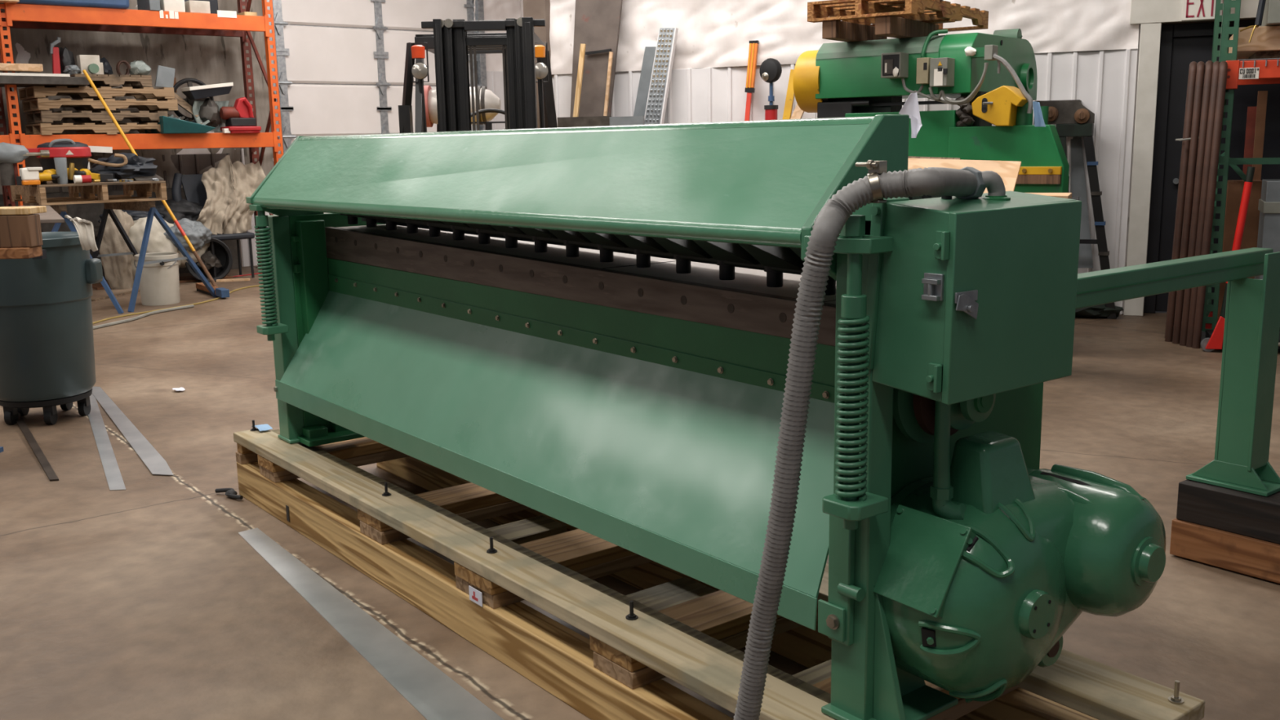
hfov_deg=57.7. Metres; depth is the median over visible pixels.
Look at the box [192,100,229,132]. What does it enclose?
plastic bag
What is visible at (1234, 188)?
cardboard box
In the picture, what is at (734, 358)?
machine
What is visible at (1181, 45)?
door
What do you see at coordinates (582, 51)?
wood strip
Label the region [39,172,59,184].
cordless drill
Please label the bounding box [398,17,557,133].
forklift
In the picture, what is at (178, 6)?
carton
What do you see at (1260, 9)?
power cable
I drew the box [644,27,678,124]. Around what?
channel
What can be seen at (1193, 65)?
tube
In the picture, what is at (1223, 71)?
tube
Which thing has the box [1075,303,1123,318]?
heap
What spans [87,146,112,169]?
light bar
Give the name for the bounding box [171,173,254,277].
office chair
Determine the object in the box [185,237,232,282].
tire
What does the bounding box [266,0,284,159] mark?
trim
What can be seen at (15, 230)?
timber beam
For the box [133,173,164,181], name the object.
sheet offcut
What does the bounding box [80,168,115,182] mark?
cordless drill
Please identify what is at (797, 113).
plank
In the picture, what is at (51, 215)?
panel
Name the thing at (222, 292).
push broom
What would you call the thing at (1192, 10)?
exit sign
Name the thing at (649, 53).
metal sheet
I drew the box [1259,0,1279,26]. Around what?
base cabinet
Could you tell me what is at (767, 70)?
grille
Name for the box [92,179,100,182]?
fitting
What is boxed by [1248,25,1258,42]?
wire
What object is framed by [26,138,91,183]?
shop vacuum
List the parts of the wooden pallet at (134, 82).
tool coil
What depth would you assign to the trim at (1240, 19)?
7.97 m
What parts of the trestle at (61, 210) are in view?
rail, leg, leg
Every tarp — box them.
[97,208,164,222]
[155,198,203,223]
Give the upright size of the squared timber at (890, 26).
0.105 m
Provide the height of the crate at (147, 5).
0.300 m
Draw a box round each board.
[92,275,233,289]
[907,155,960,159]
[1241,106,1257,180]
[1252,90,1267,180]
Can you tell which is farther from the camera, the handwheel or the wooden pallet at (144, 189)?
the handwheel
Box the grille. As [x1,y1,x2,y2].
[759,59,776,81]
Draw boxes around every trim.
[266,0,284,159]
[473,0,487,130]
[522,0,554,128]
[1123,0,1258,315]
[1161,18,1255,24]
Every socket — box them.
[192,250,217,287]
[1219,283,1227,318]
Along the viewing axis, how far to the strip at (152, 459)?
5.31 m
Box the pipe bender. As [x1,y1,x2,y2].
[49,36,75,74]
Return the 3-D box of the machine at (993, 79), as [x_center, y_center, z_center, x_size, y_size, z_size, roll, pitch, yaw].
[2.059,-1.167,7.655,1.740,1.977,1.480,6,13,34]
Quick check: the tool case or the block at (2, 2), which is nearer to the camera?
the block at (2, 2)
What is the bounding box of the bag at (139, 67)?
[128,60,151,75]
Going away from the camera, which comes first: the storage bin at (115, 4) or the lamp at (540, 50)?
the lamp at (540, 50)
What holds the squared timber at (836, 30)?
on the machine at (993, 79)
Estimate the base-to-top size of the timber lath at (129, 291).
0.020 m
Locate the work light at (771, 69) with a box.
[759,57,782,119]
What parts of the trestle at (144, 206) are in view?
leg, leg, rail, leg, leg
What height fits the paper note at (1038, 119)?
0.145 m
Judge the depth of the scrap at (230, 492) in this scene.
4.38 m
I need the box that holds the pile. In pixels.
[88,152,157,181]
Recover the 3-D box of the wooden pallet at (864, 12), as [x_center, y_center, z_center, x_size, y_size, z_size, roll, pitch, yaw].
[1.687,-2.212,7.470,0.671,0.115,1.350,6,13,34]
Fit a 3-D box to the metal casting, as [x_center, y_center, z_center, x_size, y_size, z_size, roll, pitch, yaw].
[-4.350,-2.502,11.728,0.220,0.282,0.209,-9,13,-37]
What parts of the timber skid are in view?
lag plate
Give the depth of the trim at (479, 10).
14.37 m
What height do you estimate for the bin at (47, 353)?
0.900 m
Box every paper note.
[898,92,921,124]
[911,115,922,137]
[1032,101,1045,126]
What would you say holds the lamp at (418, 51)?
on the forklift
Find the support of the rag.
hanging from the bin at (47, 353)
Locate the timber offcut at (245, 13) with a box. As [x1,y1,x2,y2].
[236,11,257,16]
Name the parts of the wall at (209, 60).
ribbed panel, ribbed panel, ribbed panel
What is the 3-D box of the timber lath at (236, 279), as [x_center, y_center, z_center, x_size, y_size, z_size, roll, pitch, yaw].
[-4.055,-0.796,11.572,0.317,0.020,0.050,-3,11,-11]
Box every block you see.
[0,0,19,4]
[1169,518,1279,583]
[1176,479,1279,544]
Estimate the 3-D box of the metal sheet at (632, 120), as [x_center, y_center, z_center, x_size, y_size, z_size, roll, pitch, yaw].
[-0.090,-1.179,9.249,0.289,1.491,0.030,4,12,23]
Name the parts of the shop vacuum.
handle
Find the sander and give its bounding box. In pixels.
[62,65,80,75]
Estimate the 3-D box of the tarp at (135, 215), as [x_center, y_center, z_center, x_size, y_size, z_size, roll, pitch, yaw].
[-4.953,-1.391,11.356,0.678,0.171,0.466,-9,13,-37]
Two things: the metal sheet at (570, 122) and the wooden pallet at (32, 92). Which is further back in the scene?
the wooden pallet at (32, 92)
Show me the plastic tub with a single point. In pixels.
(29, 175)
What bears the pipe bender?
on the steel tray at (20, 81)
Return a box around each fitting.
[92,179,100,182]
[106,178,113,182]
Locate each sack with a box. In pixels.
[128,216,182,279]
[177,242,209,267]
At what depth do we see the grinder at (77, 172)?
9.20 m
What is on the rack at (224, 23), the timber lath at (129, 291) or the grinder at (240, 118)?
the grinder at (240, 118)
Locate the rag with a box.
[64,214,97,251]
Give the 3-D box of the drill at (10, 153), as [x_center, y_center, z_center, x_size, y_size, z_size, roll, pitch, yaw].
[-4.859,-1.528,9.031,0.466,0.330,0.205,-9,13,-37]
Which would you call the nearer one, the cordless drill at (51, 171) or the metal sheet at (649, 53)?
the cordless drill at (51, 171)
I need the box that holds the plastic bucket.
[133,252,180,306]
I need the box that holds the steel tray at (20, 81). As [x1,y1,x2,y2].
[0,75,89,88]
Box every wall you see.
[0,0,520,266]
[520,0,523,17]
[549,0,1140,314]
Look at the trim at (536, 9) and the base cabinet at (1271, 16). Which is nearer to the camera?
the base cabinet at (1271, 16)
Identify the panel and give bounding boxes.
[19,205,64,222]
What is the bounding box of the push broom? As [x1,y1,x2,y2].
[82,69,229,297]
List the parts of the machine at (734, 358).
spring rod, spring seat, post, frame, bed panel, spring rod, spring seat, post, plate, frame, frame, box door, drive motor, support arm, pedestal post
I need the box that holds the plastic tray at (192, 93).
[181,82,233,100]
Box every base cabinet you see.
[1254,179,1279,331]
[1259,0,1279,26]
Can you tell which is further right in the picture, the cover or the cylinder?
the cover
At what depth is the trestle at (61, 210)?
9.31 m
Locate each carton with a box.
[160,0,185,12]
[184,0,210,13]
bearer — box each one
[1228,25,1279,59]
[1248,50,1279,61]
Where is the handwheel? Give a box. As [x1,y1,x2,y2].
[169,78,213,123]
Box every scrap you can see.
[172,387,185,391]
[214,488,243,499]
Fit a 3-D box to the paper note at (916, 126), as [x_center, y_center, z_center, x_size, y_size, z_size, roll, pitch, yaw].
[1.663,-1.403,6.965,0.072,0.138,0.033,5,12,30]
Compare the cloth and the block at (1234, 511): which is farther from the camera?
the cloth
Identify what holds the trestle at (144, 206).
on the floor
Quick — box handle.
[68,162,75,179]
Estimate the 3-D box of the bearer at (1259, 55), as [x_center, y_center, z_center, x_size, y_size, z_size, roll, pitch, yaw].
[4.164,-1.861,7.108,0.740,0.050,0.600,4,12,23]
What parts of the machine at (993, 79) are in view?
frame, bed plate, frame, junction arm, motor, bed plate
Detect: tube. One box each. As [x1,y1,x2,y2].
[1164,61,1196,342]
[1172,61,1204,343]
[1179,60,1213,346]
[1186,61,1220,346]
[1191,61,1227,348]
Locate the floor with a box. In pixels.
[0,265,1279,719]
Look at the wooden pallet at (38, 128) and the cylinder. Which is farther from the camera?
the wooden pallet at (38, 128)
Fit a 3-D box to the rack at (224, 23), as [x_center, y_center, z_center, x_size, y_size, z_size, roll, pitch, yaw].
[-5.916,-2.729,10.732,5.000,4.200,0.810,-9,13,-37]
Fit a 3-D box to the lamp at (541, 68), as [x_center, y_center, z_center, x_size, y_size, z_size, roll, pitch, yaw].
[-0.699,-2.030,8.158,0.120,0.120,0.060,-1,11,0]
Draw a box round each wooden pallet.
[9,180,167,205]
[18,85,174,100]
[22,97,177,112]
[24,122,160,134]
[26,111,168,124]
[66,60,152,88]
[807,0,988,31]
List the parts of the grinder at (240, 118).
motor, handle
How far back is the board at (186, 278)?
11.60 m
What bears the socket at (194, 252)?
attached to the push broom
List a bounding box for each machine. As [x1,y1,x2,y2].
[245,114,1279,719]
[793,28,1069,192]
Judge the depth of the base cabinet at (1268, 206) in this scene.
7.08 m
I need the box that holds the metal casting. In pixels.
[199,97,220,126]
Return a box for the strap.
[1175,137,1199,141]
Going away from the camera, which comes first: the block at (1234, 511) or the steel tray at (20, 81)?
the block at (1234, 511)
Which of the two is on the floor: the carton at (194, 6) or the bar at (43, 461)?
the bar at (43, 461)
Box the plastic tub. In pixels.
[18,167,42,185]
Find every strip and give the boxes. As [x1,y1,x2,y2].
[88,394,125,490]
[92,386,173,475]
[238,528,503,719]
[573,43,586,116]
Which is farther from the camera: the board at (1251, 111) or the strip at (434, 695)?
the board at (1251, 111)
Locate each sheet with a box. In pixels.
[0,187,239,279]
[557,115,611,127]
[608,115,644,125]
[633,46,656,115]
[907,158,1021,193]
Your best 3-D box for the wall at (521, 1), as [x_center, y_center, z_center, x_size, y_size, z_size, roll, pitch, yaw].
[-1.135,-3.326,12.354,0.150,4.600,5.114,-2,11,-6]
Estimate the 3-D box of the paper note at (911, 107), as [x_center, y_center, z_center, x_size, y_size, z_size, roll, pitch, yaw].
[1.631,-1.508,6.977,0.148,0.196,0.034,6,13,33]
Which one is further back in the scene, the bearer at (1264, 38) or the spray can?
the spray can
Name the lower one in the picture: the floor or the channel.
the floor
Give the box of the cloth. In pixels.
[163,217,212,253]
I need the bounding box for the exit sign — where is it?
[1181,0,1235,20]
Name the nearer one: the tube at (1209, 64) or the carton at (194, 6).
the tube at (1209, 64)
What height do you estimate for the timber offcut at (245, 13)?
0.050 m
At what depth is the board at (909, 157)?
6.56 m
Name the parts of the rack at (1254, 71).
cross rail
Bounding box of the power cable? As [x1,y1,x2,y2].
[1254,0,1266,26]
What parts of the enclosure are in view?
knob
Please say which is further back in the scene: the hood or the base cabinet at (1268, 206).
the base cabinet at (1268, 206)
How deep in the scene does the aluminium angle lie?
10.46 m
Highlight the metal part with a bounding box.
[201,120,209,124]
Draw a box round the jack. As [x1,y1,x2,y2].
[1200,166,1279,351]
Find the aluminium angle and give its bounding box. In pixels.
[0,72,70,76]
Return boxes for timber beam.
[0,205,46,215]
[0,213,43,248]
[0,245,42,258]
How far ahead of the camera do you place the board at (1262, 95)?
7.52 m
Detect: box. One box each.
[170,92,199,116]
[222,128,230,133]
[1217,180,1262,322]
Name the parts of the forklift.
gas tank, lift chain, lift chain, lift chain, lift chain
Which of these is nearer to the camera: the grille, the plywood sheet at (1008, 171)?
the plywood sheet at (1008, 171)
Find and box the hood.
[250,114,909,280]
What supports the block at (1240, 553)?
on the floor
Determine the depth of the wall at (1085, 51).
8.92 m
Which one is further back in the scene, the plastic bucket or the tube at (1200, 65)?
the plastic bucket
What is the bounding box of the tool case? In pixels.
[184,0,218,13]
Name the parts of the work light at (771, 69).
stem, lamp shade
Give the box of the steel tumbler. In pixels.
[53,157,67,184]
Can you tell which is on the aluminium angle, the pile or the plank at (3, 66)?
the plank at (3, 66)
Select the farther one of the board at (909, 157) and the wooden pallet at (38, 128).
the wooden pallet at (38, 128)
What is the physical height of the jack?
1.086 m
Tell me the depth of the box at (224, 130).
11.64 m
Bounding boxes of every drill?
[0,142,49,185]
[16,168,56,185]
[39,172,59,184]
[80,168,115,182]
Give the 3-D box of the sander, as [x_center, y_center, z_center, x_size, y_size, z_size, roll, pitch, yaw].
[-5.336,-2.721,10.910,0.133,0.102,0.136,2,11,18]
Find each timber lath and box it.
[91,288,139,301]
[216,278,250,282]
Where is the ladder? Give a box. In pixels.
[1033,99,1116,319]
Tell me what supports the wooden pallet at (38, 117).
on the wooden pallet at (38, 128)
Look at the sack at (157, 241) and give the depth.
11.12 m
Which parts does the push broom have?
handle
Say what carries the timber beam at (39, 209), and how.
on the timber beam at (15, 230)
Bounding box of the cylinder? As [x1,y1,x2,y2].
[13,163,18,185]
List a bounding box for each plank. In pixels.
[0,62,43,71]
[790,103,804,119]
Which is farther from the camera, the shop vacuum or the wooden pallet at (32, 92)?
the wooden pallet at (32, 92)
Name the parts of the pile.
hammer handle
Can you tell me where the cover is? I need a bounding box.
[154,65,175,87]
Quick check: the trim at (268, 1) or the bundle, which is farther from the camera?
the trim at (268, 1)
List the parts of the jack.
arm, handle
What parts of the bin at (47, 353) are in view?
handle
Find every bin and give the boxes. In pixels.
[0,231,102,424]
[17,0,129,8]
[145,115,215,133]
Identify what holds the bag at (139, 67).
on the wooden pallet at (134, 82)
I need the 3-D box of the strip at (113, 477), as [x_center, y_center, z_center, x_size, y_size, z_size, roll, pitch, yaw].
[-2.549,0.333,5.474,0.059,0.002,2.245,-7,12,-27]
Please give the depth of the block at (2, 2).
10.28 m
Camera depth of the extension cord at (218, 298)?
9.52 m
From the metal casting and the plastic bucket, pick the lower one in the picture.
the plastic bucket
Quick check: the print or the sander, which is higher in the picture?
the sander
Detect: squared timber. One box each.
[822,20,887,42]
[875,15,938,38]
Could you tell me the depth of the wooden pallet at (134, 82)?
11.10 m
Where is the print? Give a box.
[471,591,478,601]
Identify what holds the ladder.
on the floor
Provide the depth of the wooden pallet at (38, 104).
11.04 m
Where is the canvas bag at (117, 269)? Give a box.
[99,208,134,288]
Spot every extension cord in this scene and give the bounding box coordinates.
[92,284,259,324]
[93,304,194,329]
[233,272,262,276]
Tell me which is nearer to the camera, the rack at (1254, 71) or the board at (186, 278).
the rack at (1254, 71)
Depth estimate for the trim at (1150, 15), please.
8.07 m
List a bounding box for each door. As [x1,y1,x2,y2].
[272,0,479,213]
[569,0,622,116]
[1143,19,1279,313]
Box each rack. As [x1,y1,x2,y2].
[0,0,284,267]
[1201,0,1279,332]
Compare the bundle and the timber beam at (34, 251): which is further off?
the bundle
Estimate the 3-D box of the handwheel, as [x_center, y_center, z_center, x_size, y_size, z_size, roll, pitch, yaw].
[-4.593,-2.603,11.905,0.444,0.562,0.120,-9,13,-37]
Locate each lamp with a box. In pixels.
[411,44,425,58]
[411,62,428,79]
[534,44,545,57]
[535,62,548,79]
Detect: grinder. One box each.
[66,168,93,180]
[219,97,261,133]
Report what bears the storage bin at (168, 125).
on the rack at (224, 23)
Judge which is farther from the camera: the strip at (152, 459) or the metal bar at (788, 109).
the metal bar at (788, 109)
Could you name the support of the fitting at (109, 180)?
on the wooden pallet at (144, 189)
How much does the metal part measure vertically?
0.068 m
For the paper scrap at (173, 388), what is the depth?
6.33 m
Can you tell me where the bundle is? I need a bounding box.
[99,57,113,74]
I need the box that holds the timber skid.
[233,419,1204,719]
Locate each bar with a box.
[15,412,58,480]
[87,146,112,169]
[782,69,794,119]
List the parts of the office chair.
backrest, leg, seat, leg, leg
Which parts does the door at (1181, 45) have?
knob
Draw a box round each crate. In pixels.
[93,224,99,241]
[137,0,160,10]
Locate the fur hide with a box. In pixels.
[195,154,266,235]
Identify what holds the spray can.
on the wooden pallet at (144, 189)
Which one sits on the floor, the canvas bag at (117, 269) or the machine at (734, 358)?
the canvas bag at (117, 269)
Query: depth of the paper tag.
4.39 m
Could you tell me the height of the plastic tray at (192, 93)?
0.170 m
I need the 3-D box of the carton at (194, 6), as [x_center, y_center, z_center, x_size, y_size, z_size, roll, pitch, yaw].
[-4.446,-3.494,11.558,0.200,0.120,0.400,-9,13,-37]
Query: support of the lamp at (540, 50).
attached to the forklift
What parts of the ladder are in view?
leg, plate, cross rail, hanging plate, leg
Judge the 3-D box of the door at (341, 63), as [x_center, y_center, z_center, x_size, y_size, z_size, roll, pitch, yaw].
[-3.037,-3.162,13.729,2.621,3.960,0.124,-9,13,-37]
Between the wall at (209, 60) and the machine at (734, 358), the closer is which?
the machine at (734, 358)
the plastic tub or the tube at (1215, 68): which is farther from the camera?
the plastic tub
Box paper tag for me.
[251,423,272,431]
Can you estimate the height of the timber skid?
0.283 m
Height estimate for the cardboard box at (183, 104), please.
0.280 m
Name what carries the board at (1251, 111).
on the floor
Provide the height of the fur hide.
0.798 m
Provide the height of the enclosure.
0.185 m
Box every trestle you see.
[22,201,124,314]
[92,199,215,311]
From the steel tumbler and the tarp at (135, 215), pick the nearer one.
the steel tumbler
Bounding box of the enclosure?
[75,54,103,74]
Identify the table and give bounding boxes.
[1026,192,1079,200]
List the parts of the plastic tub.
lid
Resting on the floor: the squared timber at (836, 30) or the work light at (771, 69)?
the work light at (771, 69)
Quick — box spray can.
[73,174,91,183]

